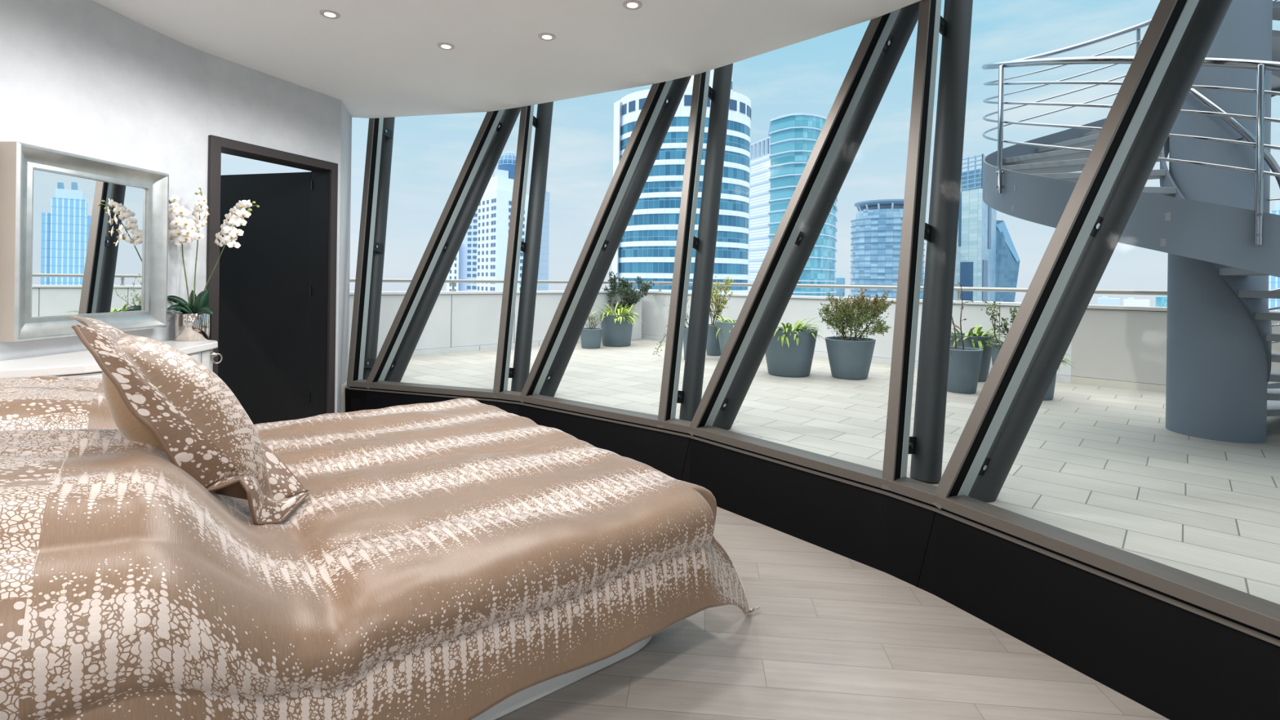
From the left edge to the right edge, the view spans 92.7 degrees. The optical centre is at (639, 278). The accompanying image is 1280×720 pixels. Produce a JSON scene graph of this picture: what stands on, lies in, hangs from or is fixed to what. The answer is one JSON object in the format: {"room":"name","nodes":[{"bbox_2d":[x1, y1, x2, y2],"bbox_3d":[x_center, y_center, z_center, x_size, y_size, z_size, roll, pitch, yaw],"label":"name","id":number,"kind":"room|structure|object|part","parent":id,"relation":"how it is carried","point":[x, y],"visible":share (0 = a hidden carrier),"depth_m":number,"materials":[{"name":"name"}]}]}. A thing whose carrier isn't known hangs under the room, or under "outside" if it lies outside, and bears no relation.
{"room":"bedroom","nodes":[
{"label":"bedroom","id":0,"kind":"room"},
{"bbox_2d":[0,0,209,360],"bbox_3d":[-3.349,-0.137,0.623,0.311,2.980,7.650,1,0,1],"label":"wall","id":1,"kind":"structure","parent":0,"point":[84,77],"depth_m":3.66,"materials":[{"name":"white paint"}]},
{"bbox_2d":[0,141,168,342],"bbox_3d":[-3.160,-0.188,3.535,0.105,1.006,0.940,1,0,2],"label":"mirror","id":2,"kind":"object","parent":1,"relation":"attached to","point":[82,236],"visible":0.93,"depth_m":3.43,"materials":[{"name":"silver metal"}]},
{"bbox_3d":[-3.188,-0.188,3.537,0.035,0.796,0.730,1,0,2],"label":"glass","id":3,"kind":"part","parent":2,"relation":"part of","materials":[{"name":"white mirror"}]},
{"bbox_2d":[208,53,336,163],"bbox_3d":[-3.019,-1.329,4.969,0.220,0.586,1.137,1,0,20],"label":"wall","id":4,"kind":"structure","parent":0,"point":[246,104],"depth_m":4.85,"materials":[{"name":"white paint"}]},
{"bbox_2d":[334,98,351,413],"bbox_3d":[-2.943,-0.131,5.800,0.254,2.980,0.757,1,0,-17],"label":"wall","id":5,"kind":"structure","parent":0,"point":[344,118],"depth_m":5.70,"materials":[{"name":"white paint"}]},
{"bbox_2d":[206,134,337,424],"bbox_3d":[-3.510,0.154,5.137,1.280,2.394,1.137,1,0,20],"label":"doorway","id":6,"kind":"structure","parent":5,"relation":"in","point":[273,296],"depth_m":5.52,"materials":[{"name":"black paint"}]},
{"bbox_3d":[-3.461,0.187,5.616,1.050,2.309,0.045,1,0,15],"label":"door","id":7,"kind":"part","parent":6,"relation":"part of","materials":[{"name":"black paint"}]},
{"bbox_2d":[348,290,638,358],"bbox_3d":[-2.302,0.595,8.824,6.066,0.835,0.304,1,0,-43],"label":"wall","id":8,"kind":"structure","parent":0,"point":[458,321],"depth_m":8.56,"materials":[{"name":"concrete"}]},
{"bbox_2d":[349,278,635,291],"bbox_3d":[-2.292,0.093,8.830,6.080,0.170,0.060,1,0,-43],"label":"guard rail","id":9,"kind":"object","parent":8,"relation":"on","point":[453,282],"visible":0.24,"depth_m":8.72,"materials":[{"name":"metal"}]},
{"bbox_3d":[-2.611,0.106,8.527,0.060,0.135,0.058,1,0,0],"label":"post","id":10,"kind":"part","parent":9,"relation":"part of","materials":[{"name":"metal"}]},
{"bbox_3d":[-2.296,0.033,8.825,6.066,0.051,0.052,1,0,-43],"label":"handrail","id":11,"kind":"part","parent":9,"relation":"part of","materials":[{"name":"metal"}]},
{"bbox_2d":[92,0,920,118],"bbox_3d":[-0.004,-1.680,1.473,6.474,0.200,9.346,1,0,0],"label":"ceiling","id":12,"kind":"structure","parent":0,"point":[380,58],"depth_m":4.05,"materials":[{"name":"paint"}]},
{"bbox_2d":[319,9,340,18],"bbox_3d":[-1.879,-1.603,3.698,0.112,0.008,0.112,1,0,0],"label":"recessed light","id":13,"kind":"object","parent":12,"relation":"in","point":[326,13],"visible":1,"depth_m":3.69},
{"bbox_3d":[-1.879,-1.603,3.698,0.061,0.005,0.061,1,0,23],"label":"bulb","id":14,"kind":"part","parent":13,"relation":"part of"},
{"bbox_2d":[437,42,454,49],"bbox_3d":[-1.331,-1.595,4.186,0.112,0.008,0.112,1,0,0],"label":"recessed light","id":15,"kind":"object","parent":12,"relation":"in","point":[442,46],"visible":1,"depth_m":4.17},
{"bbox_3d":[-1.331,-1.595,4.186,0.061,0.005,0.061,1,0,-38],"label":"bulb","id":16,"kind":"part","parent":15,"relation":"part of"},
{"bbox_2d":[537,32,555,40],"bbox_3d":[-0.609,-1.585,3.996,0.112,0.008,0.112,1,0,0],"label":"recessed light","id":17,"kind":"object","parent":12,"relation":"in","point":[546,37],"visible":1,"depth_m":3.99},
{"bbox_3d":[-0.609,-1.585,3.996,0.061,0.005,0.061,1,0,22],"label":"bulb","id":18,"kind":"part","parent":17,"relation":"part of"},
{"bbox_2d":[622,0,642,9],"bbox_3d":[-0.043,-1.577,3.513,0.112,0.008,0.112,1,0,0],"label":"recessed light","id":19,"kind":"object","parent":12,"relation":"in","point":[630,4],"visible":1,"depth_m":3.50,"materials":[{"name":"white"}]},
{"bbox_3d":[-0.043,-1.577,3.513,0.061,0.005,0.061,1,0,-22],"label":"bulb","id":20,"kind":"part","parent":19,"relation":"part of","materials":[{"name":"white glass"}]},
{"bbox_2d":[615,293,641,339],"bbox_3d":[-0.204,0.642,10.546,0.450,0.800,0.210,1,0,-43],"label":"wall","id":21,"kind":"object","parent":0,"point":[637,330],"visible":0.38,"depth_m":10.54,"materials":[{"name":"stone"}]},
{"bbox_2d":[341,337,1279,604],"bbox_3d":[2.471,1.230,3.281,8.921,0.300,14.792,1,0,-43],"label":"floor","id":22,"kind":"structure","parent":0,"point":[1100,464],"depth_m":3.92,"materials":[{"name":"tile"}]},
{"bbox_2d":[362,116,395,379],"bbox_3d":[-2.694,-0.488,6.248,0.159,3.018,0.790,1,0,-4],"label":"strut","id":23,"kind":"object","parent":22,"relation":"on","point":[378,257],"visible":0.68,"depth_m":6.21,"materials":[{"name":"grey paint"}]},
{"bbox_2d":[383,106,520,382],"bbox_3d":[-1.789,-0.473,6.009,1.358,3.043,0.206,1,0,-12],"label":"strut","id":24,"kind":"object","parent":22,"relation":"on","point":[428,298],"visible":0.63,"depth_m":5.97,"materials":[{"name":"grey paint"}]},
{"bbox_2d":[508,101,553,391],"bbox_3d":[-1.013,-0.464,5.733,0.150,3.015,0.740,1,0,16],"label":"strut","id":25,"kind":"object","parent":22,"relation":"on","point":[519,373],"visible":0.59,"depth_m":5.68,"materials":[{"name":"grey paint"}]},
{"bbox_2d":[580,311,607,348],"bbox_3d":[-0.752,0.750,9.162,0.410,0.570,0.457,1,0,18],"label":"planter","id":26,"kind":"object","parent":22,"relation":"on","point":[590,336],"visible":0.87,"depth_m":9.04,"materials":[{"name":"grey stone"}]},
{"bbox_3d":[-0.735,0.889,9.159,0.338,0.291,0.338,1,0,0],"label":"pot","id":27,"kind":"part","parent":26,"relation":"part of","materials":[{"name":"grey plastic"}]},
{"bbox_2d":[538,75,691,396],"bbox_3d":[-0.200,-0.453,5.237,1.397,3.048,0.223,1,0,9],"label":"strut","id":28,"kind":"object","parent":22,"relation":"on","point":[677,88],"visible":0.66,"depth_m":5.21,"materials":[{"name":"grey paint"}]},
{"bbox_2d":[590,301,642,346],"bbox_3d":[-0.375,0.701,9.573,0.905,0.678,0.959,1,0,0],"label":"planter","id":29,"kind":"object","parent":22,"relation":"on","point":[617,327],"visible":0.98,"depth_m":9.35,"materials":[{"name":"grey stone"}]},
{"bbox_3d":[-0.364,0.794,9.549,0.532,0.493,0.532,1,0,0],"label":"pot","id":30,"kind":"part","parent":29,"relation":"part of","materials":[{"name":"blue stone"}]},
{"bbox_2d":[602,271,654,312],"bbox_3d":[-0.372,0.451,10.492,0.966,1.177,1.284,1,0,-38],"label":"shrub","id":31,"kind":"object","parent":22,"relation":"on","point":[624,290],"visible":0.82,"depth_m":10.25,"materials":[{"name":"green plant"}]},
{"bbox_2d":[652,332,666,356],"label":"plant","id":32,"kind":"object","parent":22,"relation":"on","point":[660,341],"depth_m":7.91,"materials":[{"name":"green plant"}]},
{"bbox_2d":[683,298,688,359],"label":"planter","id":33,"kind":"object","parent":22,"relation":"on","point":[685,335],"depth_m":7.90,"materials":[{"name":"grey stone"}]},
{"bbox_3d":[0.695,0.848,7.963,0.281,0.414,0.281,1,0,0],"label":"pot","id":34,"kind":"part","parent":33,"relation":"part of","materials":[{"name":"grey plastic"}]},
{"bbox_2d":[676,62,733,421],"bbox_3d":[0.516,-0.439,4.734,0.150,3.012,0.802,1,0,31],"label":"strut","id":35,"kind":"object","parent":22,"relation":"on","point":[690,397],"visible":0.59,"depth_m":4.67,"materials":[{"name":"grey paint"}]},
{"bbox_2d":[706,276,733,355],"bbox_3d":[1.036,0.507,8.531,0.465,1.104,0.760,1,0,39],"label":"planter","id":36,"kind":"object","parent":22,"relation":"on","point":[713,347],"visible":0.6,"depth_m":8.49,"materials":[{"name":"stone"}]},
{"bbox_3d":[1.034,0.849,8.497,0.272,0.422,0.272,1,0,0],"label":"pot","id":37,"kind":"part","parent":36,"relation":"part of","materials":[{"name":"grey plastic"}]},
{"bbox_2d":[711,313,736,354],"bbox_3d":[1.333,0.750,8.012,0.783,0.627,0.766,1,0,0],"label":"planter","id":38,"kind":"object","parent":22,"relation":"on","point":[724,327],"visible":0.38,"depth_m":7.88,"materials":[{"name":"stone"}]},
{"bbox_3d":[1.292,0.810,8.020,0.598,0.505,0.598,1,0,0],"label":"pot","id":39,"kind":"part","parent":38,"relation":"part of","materials":[{"name":"stone"}]},
{"bbox_2d":[764,316,824,377],"bbox_3d":[1.663,0.739,6.827,0.900,0.660,0.849,1,0,0],"label":"planter","id":40,"kind":"object","parent":22,"relation":"on","point":[789,353],"visible":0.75,"depth_m":6.61,"materials":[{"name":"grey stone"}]},
{"bbox_2d":[711,0,919,430],"bbox_3d":[1.161,-0.435,4.030,1.432,3.052,0.221,1,0,23],"label":"strut","id":41,"kind":"object","parent":22,"relation":"on","point":[907,19],"visible":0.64,"depth_m":4.00,"materials":[{"name":"grey paint"}]},
{"bbox_2d":[817,287,895,379],"bbox_3d":[2.353,0.582,6.715,0.770,0.991,0.763,1,0,12],"label":"planter","id":42,"kind":"object","parent":22,"relation":"on","point":[850,357],"visible":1,"depth_m":6.54,"materials":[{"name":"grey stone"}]},
{"bbox_3d":[2.300,0.866,6.687,0.532,0.423,0.532,1,0,0],"label":"pot","id":43,"kind":"part","parent":42,"relation":"part of","materials":[{"name":"grey plastic"}]},
{"bbox_2d":[908,0,973,483],"bbox_3d":[1.693,-0.425,3.412,0.150,3.015,0.754,1,0,42],"label":"window frame","id":44,"kind":"structure","parent":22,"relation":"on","point":[926,446],"depth_m":3.35,"materials":[{"name":"grey paint"}]},
{"bbox_2d":[946,281,982,394],"bbox_3d":[3.097,0.539,5.895,0.398,1.098,0.372,1,0,-23],"label":"planter","id":45,"kind":"object","parent":22,"relation":"on","point":[964,363],"visible":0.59,"depth_m":5.77,"materials":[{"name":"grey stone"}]},
{"bbox_3d":[3.105,0.880,5.901,0.372,0.418,0.372,1,0,0],"label":"pot","id":46,"kind":"part","parent":45,"relation":"part of","materials":[{"name":"grey plastic"}]},
{"bbox_2d":[950,323,1005,382],"bbox_3d":[3.591,0.781,6.607,0.767,0.628,0.688,1,0,0],"label":"planter","id":47,"kind":"object","parent":22,"relation":"on","point":[978,340],"visible":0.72,"depth_m":6.47,"materials":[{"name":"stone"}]},
{"bbox_3d":[3.600,0.851,6.638,0.446,0.489,0.446,1,0,0],"label":"pot","id":48,"kind":"part","parent":47,"relation":"part of","materials":[{"name":"grey plastic"}]},
{"bbox_2d":[980,299,1017,364],"bbox_3d":[3.721,0.656,6.201,0.396,0.882,0.512,1,0,0],"label":"planter","id":49,"kind":"object","parent":22,"relation":"on","point":[995,346],"visible":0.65,"depth_m":6.25,"materials":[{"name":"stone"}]},
{"bbox_3d":[3.738,0.877,6.215,0.301,0.440,0.301,1,0,0],"label":"pot","id":50,"kind":"part","parent":49,"relation":"part of","materials":[{"name":"grey plastic"}]},
{"bbox_2d":[1043,353,1074,400],"bbox_3d":[3.632,0.855,5.596,0.501,0.481,0.523,1,0,0],"label":"planter","id":51,"kind":"object","parent":22,"relation":"on","point":[1050,394],"visible":0.07,"depth_m":5.50,"materials":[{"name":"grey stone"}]},
{"bbox_3d":[3.663,0.894,5.623,0.323,0.406,0.323,1,0,0],"label":"pot","id":52,"kind":"part","parent":51,"relation":"part of","materials":[{"name":"grey plastic"}]},
{"bbox_2d":[968,0,1232,502],"bbox_3d":[2.195,-0.410,2.771,1.272,3.025,0.200,1,0,20],"label":"strut","id":53,"kind":"object","parent":22,"relation":"on","point":[1207,17],"visible":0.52,"depth_m":2.76,"materials":[{"name":"grey paint"}]},
{"bbox_2d":[981,0,1279,443],"bbox_3d":[4.114,-2.098,4.365,2.959,6.400,2.933,1,0,0],"label":"spiral staircase","id":54,"kind":"structure","parent":22,"relation":"on","point":[1213,220],"depth_m":4.13,"materials":[{"name":"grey metal"}]},
{"bbox_3d":[2.654,-1.106,4.479,0.046,0.958,0.033,1,0,0],"label":"post","id":55,"kind":"part","parent":54,"relation":"part of","materials":[{"name":"metal"}]},
{"bbox_3d":[3.322,-1.497,5.593,0.031,0.958,0.046,1,0,-33],"label":"post","id":56,"kind":"part","parent":54,"relation":"part of","materials":[{"name":"metal"}]},
{"bbox_3d":[4.119,-1.470,4.365,2.934,3.263,2.934,1,0,0],"label":"handrail","id":57,"kind":"part","parent":54,"relation":"part of","materials":[{"name":"metal"}]},
{"bbox_3d":[4.674,-1.896,5.723,0.031,0.958,0.046,1,0,22],"label":"post","id":58,"kind":"part","parent":54,"relation":"part of","materials":[{"name":"metal"}]},
{"bbox_3d":[4.122,-1.709,4.365,0.761,2.728,0.761,1,0,0],"label":"handrail","id":59,"kind":"part","parent":54,"relation":"part of","materials":[{"name":"metal"}]},
{"bbox_3d":[3.236,-0.657,3.188,0.031,0.958,0.046,1,0,37],"label":"post","id":60,"kind":"part","parent":54,"relation":"part of","materials":[{"name":"metal"}]},
{"bbox_2d":[495,506,1169,719],"bbox_3d":[-0.408,1.454,1.245,5.756,0.120,8.890,1,0,0],"label":"floor","id":61,"kind":"structure","parent":0,"point":[831,636],"depth_m":2.23,"materials":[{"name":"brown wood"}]},
{"bbox_2d":[0,339,222,378],"bbox_3d":[-2.973,0.888,3.466,0.570,0.941,1.538,1,0,0],"label":"dresser","id":62,"kind":"object","parent":61,"relation":"on","point":[78,363],"visible":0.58,"depth_m":3.06,"materials":[{"name":"white paint"}]},
{"bbox_3d":[-2.797,0.525,2.973,0.085,0.092,0.475,1,0,33],"label":"drawer","id":63,"kind":"part","parent":62,"relation":"part of","materials":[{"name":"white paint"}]},
{"bbox_3d":[-2.766,0.526,3.601,0.022,0.092,0.551,1,0,-10],"label":"drawer","id":64,"kind":"part","parent":62,"relation":"part of","materials":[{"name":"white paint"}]},
{"bbox_2d":[167,187,259,341],"bbox_3d":[-2.921,-0.105,4.169,0.679,1.046,0.227,1,0,0],"label":"potted orchid","id":65,"kind":"object","parent":62,"relation":"on","point":[193,323],"visible":0.92,"depth_m":4.12,"materials":[{"name":"white plant"}]},
{"bbox_3d":[-3.149,-0.186,4.139,0.172,0.811,0.027,1,0,-35],"label":"stem","id":66,"kind":"part","parent":65,"relation":"part of","materials":[{"name":"white plant"}]},
{"bbox_3d":[-3.044,-0.200,4.200,0.043,0.840,0.035,1,0,-36],"label":"stem","id":67,"kind":"part","parent":65,"relation":"part of","materials":[{"name":"white plant"}]},
{"bbox_3d":[-2.807,-0.152,4.151,0.430,0.709,0.013,1,0,7],"label":"stem","id":68,"kind":"part","parent":65,"relation":"part of","materials":[{"name":"white plant"}]},
{"bbox_3d":[-2.818,0.530,4.066,0.010,0.071,0.062,1,0,39],"label":"ring pull","id":69,"kind":"part","parent":62,"relation":"part of","materials":[{"name":"silver metal"}]},
{"bbox_2d":[345,387,495,412],"bbox_3d":[-1.984,1.202,5.391,1.728,0.340,0.228,1,0,17],"label":"wall panel","id":70,"kind":"object","parent":61,"relation":"on","point":[355,401],"visible":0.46,"depth_m":5.53,"materials":[{"name":"black wood"}]},
{"bbox_2d":[346,117,383,390],"bbox_3d":[-2.070,-0.548,5.842,1.558,3.166,0.682,1,0,16],"label":"window","id":71,"kind":"structure","parent":70,"relation":"on","point":[366,233],"depth_m":5.94,"materials":[{"name":"beige metal"}]},
{"bbox_2d":[364,109,504,401],"bbox_3d":[-1.756,-0.540,5.793,1.373,3.186,0.790,1,0,17],"label":"window","id":72,"kind":"structure","parent":70,"relation":"on","point":[375,382],"depth_m":5.74,"materials":[{"name":"beige metal"}]},
{"bbox_2d":[471,635,653,719],"bbox_3d":[-1.425,1.130,2.472,2.455,0.500,2.100,1,0,-39],"label":"bed","id":73,"kind":"object","parent":61,"relation":"on","point":[521,699],"visible":0.03,"depth_m":2.04,"materials":[{"name":"white paint"}]},
{"bbox_2d":[0,375,759,719],"bbox_3d":[-1.242,0.902,2.525,2.805,0.953,2.464,1,0,-39],"label":"bedspread","id":74,"kind":"object","parent":73,"relation":"on","point":[453,559],"visible":0.89,"depth_m":1.69,"materials":[{"name":"beige fabric"}]},
{"bbox_2d":[67,314,311,524],"bbox_3d":[-1.567,0.465,1.946,0.771,0.675,0.524,1,0,0],"label":"cushion","id":75,"kind":"object","parent":74,"relation":"on","point":[157,395],"visible":0.97,"depth_m":1.85,"materials":[{"name":"fabric"}]},
{"bbox_2d":[495,401,660,471],"bbox_3d":[-0.546,1.222,4.711,1.809,0.340,0.223,1,0,35],"label":"wall panel","id":76,"kind":"object","parent":61,"relation":"on","point":[642,445],"visible":0.36,"depth_m":4.52,"materials":[{"name":"black wood"}]},
{"bbox_2d":[492,104,534,404],"bbox_3d":[-0.527,-0.526,5.152,1.675,3.163,0.665,1,0,33],"label":"window","id":77,"kind":"structure","parent":76,"relation":"on","point":[517,215],"depth_m":5.45,"materials":[{"name":"beige metal"}]},
{"bbox_2d":[519,80,673,431],"bbox_3d":[-0.196,-0.520,5.001,1.452,3.185,0.776,1,0,36],"label":"window","id":78,"kind":"structure","parent":76,"relation":"on","point":[530,396],"depth_m":5.03,"materials":[{"name":"beige metal"}]},
{"bbox_2d":[659,431,886,572],"bbox_3d":[0.681,1.240,3.648,0.196,0.340,1.729,1,0,-42],"label":"wall panel","id":79,"kind":"object","parent":61,"relation":"on","point":[844,519],"visible":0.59,"depth_m":3.43,"materials":[{"name":"black wood"}]},
{"bbox_2d":[657,70,710,437],"bbox_3d":[0.818,-0.506,4.038,0.727,3.167,1.704,1,0,-40],"label":"window","id":80,"kind":"structure","parent":79,"relation":"on","point":[682,260],"depth_m":4.48,"materials":[{"name":"beige metal"}]},
{"bbox_2d":[680,437,689,480],"bbox_3d":[0.294,1.234,4.060,0.004,0.342,0.134,1,0,38],"label":"trim","id":81,"kind":"structure","parent":79,"relation":"attached to","point":[689,437],"depth_m":4.07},
{"bbox_2d":[688,8,901,494],"bbox_3d":[1.079,-0.502,3.835,0.759,3.185,1.417,1,0,-41],"label":"window","id":82,"kind":"structure","parent":79,"relation":"on","point":[878,29],"depth_m":3.83,"materials":[{"name":"beige metal"}]},
{"bbox_2d":[885,495,1279,719],"bbox_3d":[1.598,1.252,2.348,0.167,0.340,1.678,1,0,-28],"label":"wall panel","id":83,"kind":"object","parent":61,"relation":"on","point":[1177,663],"visible":0.82,"depth_m":2.21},
{"bbox_2d":[881,0,941,511],"bbox_3d":[1.865,-0.493,2.808,0.715,3.165,1.403,1,0,-37],"label":"window","id":84,"kind":"structure","parent":83,"relation":"on","point":[900,486],"depth_m":3.22,"materials":[{"name":"beige metal"}]},
{"bbox_2d":[915,511,935,586],"bbox_3d":[1.326,1.249,2.828,0.112,0.341,0.005,1,0,-21],"label":"trim","id":85,"kind":"structure","parent":83,"relation":"attached to","point":[935,512],"depth_m":2.83,"materials":[{"name":"black"}]},
{"bbox_2d":[931,0,1279,646],"bbox_3d":[2.125,-0.483,2.466,0.970,3.190,1.395,1,0,-27],"label":"window","id":86,"kind":"structure","parent":83,"relation":"on","point":[1258,617],"depth_m":2.62,"materials":[{"name":"beige metal"}]},
{"bbox_2d":[640,290,1279,392],"bbox_3d":[3.887,0.682,7.376,10.378,0.835,0.304,1,0,43],"label":"wall","id":87,"kind":"structure","parent":0,"point":[1114,346],"depth_m":6.47,"materials":[{"name":"white concrete"}]},
{"bbox_2d":[644,281,1167,301],"bbox_3d":[3.895,0.179,7.378,10.378,0.170,0.060,1,0,43],"label":"guard rail","id":88,"kind":"object","parent":87,"relation":"on","point":[1153,292],"visible":0.4,"depth_m":7.37,"materials":[{"name":"metal"}]},
{"bbox_3d":[3.866,0.197,7.404,0.060,0.135,0.058,1,0,0],"label":"post","id":89,"kind":"part","parent":88,"relation":"part of","materials":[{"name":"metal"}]},
{"label":"outside","id":90,"kind":"structure","parent":0,"visible":0},
{"bbox_3d":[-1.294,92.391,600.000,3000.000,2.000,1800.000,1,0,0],"label":"city","id":91,"kind":"object","parent":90,"visible":0},
{"bbox_2d":[446,208,477,291],"bbox_3d":[-80.072,28.592,270.939,21.453,123.380,28.123,1,0,0],"label":"apartment tower","id":92,"kind":"structure","parent":91,"relation":"on","point":[464,266],"depth_m":258.94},
{"bbox_2d":[476,151,528,291],"bbox_3d":[-58.720,18.988,255.500,30.044,143.183,39.000,1,0,0],"label":"apartment tower","id":93,"kind":"structure","parent":91,"relation":"on","point":[494,209],"depth_m":241.77,"materials":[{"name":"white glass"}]},
{"bbox_2d":[537,188,549,290],"bbox_3d":[-44.154,24.334,273.500,8.138,132.902,23.000,1,0,0],"label":"apartment tower","id":94,"kind":"structure","parent":91,"relation":"on","point":[543,273],"depth_m":263.92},
{"bbox_2d":[611,69,751,293],"bbox_3d":[10.107,18.793,157.940,35.284,145.500,28.120,1,0,0],"label":"office tower","id":95,"kind":"structure","parent":91,"relation":"on","point":[646,248],"depth_m":146.79,"materials":[{"name":"blue glass"}]},
{"bbox_3d":[11.598,-41.892,158.000,33.800,7.100,28.000,1,0,0],"label":"crown","id":96,"kind":"part","parent":95,"relation":"part of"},
{"bbox_2d":[748,112,837,296],"bbox_3d":[55.704,19.682,220.702,35.652,145.000,53.817,1,0,0],"label":"office tower","id":97,"kind":"structure","parent":91,"relation":"on","point":[779,162],"depth_m":200.49,"materials":[{"name":"blue glass"}]},
{"bbox_3d":[39.227,-44.655,216.300,0.900,5.200,0.600,1,0,0],"label":"roof post","id":98,"kind":"part","parent":97,"relation":"part of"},
{"bbox_3d":[40.102,-44.643,213.740,0.900,5.200,0.600,1,0,0],"label":"roof post","id":99,"kind":"part","parent":97,"relation":"part of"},
{"bbox_3d":[40.976,-44.631,211.180,0.900,5.200,0.600,1,0,0],"label":"roof post","id":100,"kind":"part","parent":97,"relation":"part of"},
{"bbox_3d":[41.851,-44.618,208.620,0.900,5.200,0.600,1,0,0],"label":"roof post","id":101,"kind":"part","parent":97,"relation":"part of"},
{"bbox_3d":[42.726,-44.606,206.060,0.900,5.200,0.600,1,0,0],"label":"roof post","id":102,"kind":"part","parent":97,"relation":"part of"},
{"bbox_3d":[43.601,-44.594,203.500,0.900,5.200,0.600,1,0,0],"label":"roof post","id":103,"kind":"part","parent":97,"relation":"part of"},
{"bbox_2d":[835,275,844,297],"bbox_3d":[139.408,45.334,427.500,15.671,96.045,25.000,1,0,0],"label":"office block","id":104,"kind":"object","parent":91,"relation":"on","point":[840,280],"visible":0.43,"depth_m":417.03,"materials":[{"name":"blue glass"}]},
{"bbox_2d":[849,198,924,299],"bbox_3d":[120.849,27.694,300.000,34.030,130.800,34.030,1,0,0],"label":"office tower","id":105,"kind":"structure","parent":91,"relation":"on","point":[876,231],"depth_m":287.74,"materials":[{"name":"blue glass"}]},
{"bbox_3d":[121.665,-30.650,300.000,29.216,4.500,29.216,1,0,0],"label":"crown","id":106,"kind":"part","parent":105,"relation":"part of","materials":[{"name":"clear glass"}]},
{"bbox_2d":[953,153,996,301],"bbox_3d":[171.983,17.009,318.500,31.499,153.600,53.680,1,0,0],"label":"office tower","id":107,"kind":"structure","parent":91,"relation":"on","point":[975,252],"depth_m":300.08,"materials":[{"name":"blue glass"}]},
{"bbox_2d":[961,169,982,191],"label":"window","id":108,"kind":"structure","parent":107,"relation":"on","point":[978,171],"depth_m":305.18,"materials":[{"name":"blue glass"}]},
{"bbox_2d":[995,220,1019,302],"bbox_3d":[205.491,31.202,356.600,34.489,126.156,50.800,1,0,0],"label":"office tower","id":109,"kind":"structure","parent":91,"relation":"on","point":[1007,260],"depth_m":333.06,"materials":[{"name":"blue glass"}]},
{"bbox_2d":[1097,296,1119,305],"bbox_3d":[702.901,63.611,915.000,56.061,75.269,30.000,1,0,0],"label":"block","id":110,"kind":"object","parent":91,"relation":"on","point":[1104,300],"visible":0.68,"depth_m":900.05,"materials":[{"name":"white"}]},
{"bbox_2d":[1123,297,1149,306],"bbox_3d":[744.930,65.017,915.000,63.437,73.635,30.000,1,0,0],"label":"block","id":111,"kind":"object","parent":91,"relation":"on","point":[1130,301],"visible":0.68,"depth_m":900.05,"materials":[{"name":"white"}]},
{"bbox_2d":[1155,295,1167,306],"bbox_3d":[783.048,63.074,915.000,45.193,78.587,30.000,1,0,0],"label":"block","id":112,"kind":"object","parent":91,"relation":"on","point":[1162,300],"visible":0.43,"depth_m":900.05,"materials":[{"name":"blue glass"}]},
{"bbox_2d":[1268,200,1279,310],"bbox_3d":[223.542,32.533,209.957,22.821,124.000,22.273,1,0,0],"label":"office tower","id":113,"kind":"structure","parent":91,"relation":"on","point":[1273,282],"depth_m":205.34,"materials":[{"name":"blue glass"}]},
{"bbox_3d":[224.874,-24.704,210.825,17.999,3.500,7.746,1,0,-43],"label":"crown","id":114,"kind":"part","parent":113,"relation":"part of","materials":[{"name":"white"}]}
]}

